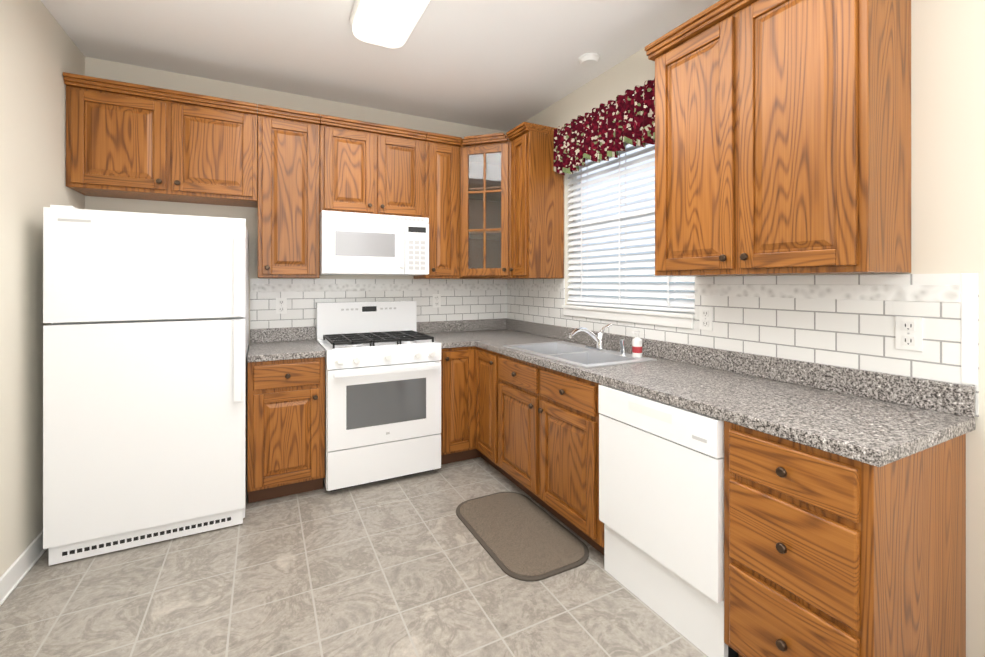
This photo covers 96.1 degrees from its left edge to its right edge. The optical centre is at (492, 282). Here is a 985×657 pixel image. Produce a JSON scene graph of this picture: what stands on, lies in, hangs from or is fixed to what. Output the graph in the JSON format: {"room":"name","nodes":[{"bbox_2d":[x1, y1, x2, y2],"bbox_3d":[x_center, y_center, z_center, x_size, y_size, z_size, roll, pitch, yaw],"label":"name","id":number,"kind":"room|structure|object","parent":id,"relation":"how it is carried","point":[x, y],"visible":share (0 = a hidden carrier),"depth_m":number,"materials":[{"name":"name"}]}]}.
{"room":"kitchen","nodes":[
{"label":"kitchen","id":0,"kind":"room"},
{"bbox_2d":[0,0,84,576],"bbox_3d":[-1.477,-0.033,0.562,0.140,2.740,4.840,0,0,-27],"label":"wall","id":1,"kind":"structure","parent":0,"point":[40,52],"depth_m":2.06,"materials":[{"name":"beige paint"}]},
{"bbox_2d":[0,530,46,605],"bbox_3d":[-1.438,1.287,0.660,0.020,0.100,4.700,0,0,-27],"label":"baseboard","id":2,"kind":"structure","parent":1,"relation":"attached to","point":[17,571],"depth_m":1.97,"materials":[{"name":"white wood"}]},
{"bbox_2d":[85,57,506,346],"bbox_3d":[-1.226,-0.032,3.495,3.280,2.740,0.140,0,0,-27],"label":"wall","id":3,"kind":"structure","parent":0,"point":[115,71],"depth_m":3.14,"materials":[{"name":"beige paint"}]},
{"bbox_2d":[63,72,257,207],"bbox_3d":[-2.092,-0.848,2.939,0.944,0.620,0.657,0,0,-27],"label":"upper cabinet","id":4,"kind":"object","parent":3,"relation":"attached to","point":[125,140],"visible":0.98,"depth_m":2.66,"materials":[{"name":"brown wood"}]},
{"bbox_2d":[258,104,319,277],"bbox_3d":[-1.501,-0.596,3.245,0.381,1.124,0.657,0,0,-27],"label":"upper cabinet","id":5,"kind":"object","parent":3,"relation":"attached to","point":[288,193],"visible":1,"depth_m":2.98,"materials":[{"name":"brown wood"}]},
{"bbox_2d":[320,114,426,217],"bbox_3d":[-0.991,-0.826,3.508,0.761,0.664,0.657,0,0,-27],"label":"upper cabinet","id":6,"kind":"object","parent":3,"relation":"attached to","point":[370,168],"visible":0.94,"depth_m":3.22,"materials":[{"name":"brown wood"}]},
{"bbox_2d":[320,210,428,274],"bbox_3d":[-0.902,-0.276,3.337,0.758,0.429,0.432,0,0,-27],"label":"microwave","id":7,"kind":"object","parent":6,"relation":"attached to","point":[351,243],"visible":1,"depth_m":3.15,"materials":[{"name":"white"}]},
{"bbox_2d":[250,279,506,338],"bbox_3d":[-0.792,0.199,3.636,2.100,0.456,0.008,0,0,-27],"label":"tile backsplash","id":8,"kind":"structure","parent":3,"relation":"attached to","point":[455,305],"depth_m":3.57,"materials":[{"name":"white tile"}]},
{"bbox_2d":[276,298,286,313],"bbox_3d":[-1.543,0.168,3.238,0.072,0.116,0.008,0,0,-27],"label":"electrical outlet","id":9,"kind":"object","parent":8,"relation":"attached to","point":[281,305],"visible":1,"depth_m":3.23,"materials":[{"name":"white plastic"}]},
{"bbox_2d":[433,294,440,307],"bbox_3d":[-0.477,0.154,3.789,0.072,0.116,0.008,0,0,-27],"label":"electrical outlet","id":10,"kind":"object","parent":8,"relation":"attached to","point":[436,300],"visible":1,"depth_m":3.79,"materials":[{"name":"white plastic"}]},
{"bbox_2d":[414,132,461,278],"bbox_3d":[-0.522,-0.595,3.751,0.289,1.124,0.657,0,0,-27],"label":"upper cabinet","id":11,"kind":"object","parent":3,"relation":"attached to","point":[442,182],"visible":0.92,"depth_m":3.48,"materials":[{"name":"brown wood"}]},
{"bbox_2d":[459,133,521,278],"bbox_3d":[0.008,-0.595,3.707,0.607,1.124,0.612,0,0,-27],"label":"upper cabinet","id":12,"kind":"object","parent":3,"relation":"attached to","point":[485,206],"visible":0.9,"depth_m":3.53,"materials":[{"name":"brown wood"}]},
{"bbox_2d":[0,457,707,656],"bbox_3d":[-0.115,1.367,1.344,3.280,0.060,4.980,0,0,-27],"label":"floor","id":13,"kind":"structure","parent":0,"point":[406,566],"depth_m":1.89,"materials":[{"name":"tile"}]},
{"bbox_2d":[43,205,248,564],"bbox_3d":[-1.888,0.486,2.566,0.820,1.704,0.802,0,0,-27],"label":"refrigerator","id":14,"kind":"object","parent":13,"relation":"on","point":[145,340],"visible":1,"depth_m":2.23,"materials":[{"name":"white metal"}]},
{"bbox_2d":[247,357,324,502],"bbox_3d":[-1.385,0.904,2.964,0.431,0.868,0.649,0,0,-27],"label":"base cabinet","id":15,"kind":"object","parent":13,"relation":"on","point":[285,427],"visible":0.96,"depth_m":2.70,"materials":[{"name":"brown wood"}]},
{"bbox_2d":[247,326,324,362],"bbox_3d":[-1.387,0.398,2.969,0.431,0.140,0.625,0,0,-27],"label":"countertop","id":16,"kind":"structure","parent":15,"relation":"on","point":[266,344],"depth_m":3.07,"materials":[{"name":"stone"}]},
{"bbox_2d":[316,301,440,490],"bbox_3d":[-0.828,0.743,3.193,0.758,1.190,0.700,0,0,-27],"label":"gas range","id":17,"kind":"object","parent":13,"relation":"on","point":[382,391],"visible":1,"depth_m":2.96,"materials":[{"name":"white metal"}]},
{"bbox_2d":[440,346,603,554],"bbox_3d":[0.330,0.904,2.764,0.898,0.868,1.405,0,0,-27],"label":"base cabinet","id":18,"kind":"object","parent":13,"relation":"on","point":[531,430],"visible":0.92,"depth_m":2.09,"materials":[{"name":"brown wood"}]},
{"bbox_2d":[417,321,470,348],"bbox_3d":[-0.406,0.398,3.474,0.242,0.140,0.629,0,0,-27],"label":"countertop","id":19,"kind":"structure","parent":18,"relation":"on","point":[450,334],"depth_m":3.72,"materials":[{"name":"stone"}]},
{"bbox_2d":[451,318,975,466],"bbox_3d":[0.545,0.398,2.607,0.650,0.140,3.044,0,0,-27],"label":"countertop","id":20,"kind":"structure","parent":18,"relation":"on","point":[877,419],"depth_m":1.65,"materials":[{"name":"stone"}]},
{"bbox_2d":[504,341,656,367],"bbox_3d":[0.489,0.513,2.704,0.490,0.187,0.860,0,0,-27],"label":"sink","id":21,"kind":"object","parent":20,"relation":"in","point":[579,355],"visible":0.44,"depth_m":2.77,"materials":[{"name":"white ceramic"}]},
{"bbox_2d":[632,331,641,357],"bbox_3d":[0.817,0.346,2.507,0.062,0.147,0.055,0,0,-27],"label":"soap dispenser","id":22,"kind":"object","parent":21,"relation":"on","point":[637,346],"visible":1,"depth_m":2.49,"materials":[{"name":"white plastic"}]},
{"bbox_2d":[569,323,625,354],"bbox_3d":[0.613,0.334,2.686,0.268,0.171,0.326,0,0,-27],"label":"faucet","id":23,"kind":"object","parent":20,"relation":"on","point":[599,340],"visible":1,"depth_m":2.73,"materials":[{"name":"silver metal"}]},
{"bbox_2d":[456,492,588,581],"bbox_3d":[0.133,1.331,2.401,0.470,0.012,0.810,0,0,-27],"label":"mat","id":24,"kind":"object","parent":13,"relation":"on","point":[519,536],"visible":1,"depth_m":2.31,"materials":[{"name":"brown"}]},
{"bbox_2d":[599,384,737,656],"bbox_3d":[0.899,0.905,1.922,0.608,0.865,0.604,0,0,-27],"label":"dishwasher","id":25,"kind":"object","parent":13,"relation":"on","point":[661,491],"visible":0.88,"depth_m":1.72,"materials":[{"name":"white metal"}]},
{"bbox_2d":[724,421,965,656],"bbox_3d":[1.142,0.903,1.465,0.649,0.868,0.420,0,0,-27],"label":"base cabinet","id":26,"kind":"object","parent":13,"relation":"on","point":[827,554],"visible":0.98,"depth_m":1.29,"materials":[{"name":"brown wood"}]},
{"bbox_2d":[41,0,719,131],"bbox_3d":[-0.115,-1.443,1.346,3.280,0.080,4.980,0,0,-27],"label":"ceiling","id":27,"kind":"structure","parent":0,"point":[504,65],"depth_m":2.63,"materials":[{"name":"white paint"}]},
{"bbox_2d":[349,0,429,47],"bbox_3d":[-0.364,-1.359,1.915,0.310,0.084,1.260,0,0,-27],"label":"flush-mount light fixture","id":28,"kind":"object","parent":27,"relation":"attached to","point":[389,23],"visible":0.98,"depth_m":2.23,"materials":[{"name":"white"}]},
{"bbox_2d":[578,53,599,66],"bbox_3d":[0.604,-1.385,2.765,0.136,0.033,0.136,0,0,-27],"label":"smoke detector","id":29,"kind":"object","parent":27,"relation":"attached to","point":[589,60],"visible":0.94,"depth_m":2.73,"materials":[{"name":"white plastic"}]},
{"bbox_2d":[507,0,984,656],"bbox_3d":[1.280,-0.032,2.066,0.140,2.740,4.700,0,0,-27],"label":"wall","id":30,"kind":"structure","parent":0,"point":[947,136],"depth_m":1.47,"materials":[{"name":"beige paint"}]},
{"bbox_2d":[506,122,563,278],"bbox_3d":[0.458,-0.596,3.447,0.657,1.124,0.265,0,0,-27],"label":"upper cabinet","id":31,"kind":"object","parent":30,"relation":"attached to","point":[537,216],"visible":0.94,"depth_m":3.27,"materials":[{"name":"brown wood"}]},
{"bbox_2d":[553,78,654,174],"bbox_3d":[0.743,-0.956,2.804,0.130,0.372,1.124,0,0,-27],"label":"valance curtain","id":32,"kind":"object","parent":30,"relation":"attached to","point":[604,132],"visible":0.88,"depth_m":2.75,"materials":[{"name":"fabric"}]},
{"bbox_2d":[250,273,977,384],"bbox_3d":[-0.094,0.148,2.276,2.092,0.356,3.050,0,0,-27],"label":"tile trim","id":33,"kind":"structure","parent":30,"relation":"attached to","point":[965,293],"depth_m":1.76,"materials":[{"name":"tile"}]},
{"bbox_2d":[562,305,694,328],"bbox_3d":[0.826,0.205,2.840,0.104,0.077,1.145,0,0,-27],"label":"window sill","id":34,"kind":"structure","parent":30,"relation":"attached to","point":[670,319],"depth_m":2.68,"materials":[{"name":"white wood"}]},
{"bbox_2d":[573,152,694,312],"bbox_3d":[0.895,-0.407,2.877,0.050,1.146,1.133,0,0,-27],"label":"window","id":35,"kind":"structure","parent":30,"relation":"in","point":[578,189],"depth_m":3.09,"materials":[{"name":"white plastic"}]},
{"bbox_2d":[567,142,695,312],"bbox_3d":[0.836,-0.410,2.846,0.056,1.136,1.125,0,0,-27],"label":"window blinds","id":36,"kind":"object","parent":35,"relation":"attached to","point":[578,290],"visible":0.58,"depth_m":2.86,"materials":[{"name":"white plastic"}]},
{"bbox_2d":[507,273,978,416],"bbox_3d":[0.839,0.198,2.758,0.008,0.456,3.050,0,0,-27],"label":"tile backsplash","id":37,"kind":"structure","parent":30,"relation":"attached to","point":[857,334],"depth_m":1.81,"materials":[{"name":"white tile"}]},
{"bbox_2d":[699,307,712,330],"bbox_3d":[1.087,0.183,2.259,0.008,0.116,0.072,0,0,-27],"label":"electrical outlet","id":38,"kind":"object","parent":37,"relation":"attached to","point":[705,318],"visible":1,"depth_m":2.25,"materials":[{"name":"white plastic"}]},
{"bbox_2d":[895,316,922,350],"bbox_3d":[1.455,0.177,1.548,0.008,0.116,0.072,0,0,-27],"label":"electrical outlet","id":39,"kind":"object","parent":37,"relation":"attached to","point":[908,333],"visible":1,"depth_m":1.55,"materials":[{"name":"white plastic"}]},
{"bbox_2d":[645,0,910,275],"bbox_3d":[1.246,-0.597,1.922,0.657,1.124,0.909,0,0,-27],"label":"upper cabinet","id":40,"kind":"object","parent":30,"relation":"attached to","point":[782,137],"visible":1,"depth_m":1.62,"materials":[{"name":"brown wood"}]},
{"label":"outside","id":41,"kind":"structure","parent":0,"visible":0},
{"bbox_2d":[582,144,694,312],"bbox_3d":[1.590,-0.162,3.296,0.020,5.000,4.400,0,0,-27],"label":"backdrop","id":42,"kind":"structure","parent":41,"point":[628,167],"depth_m":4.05,"materials":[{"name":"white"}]}
]}

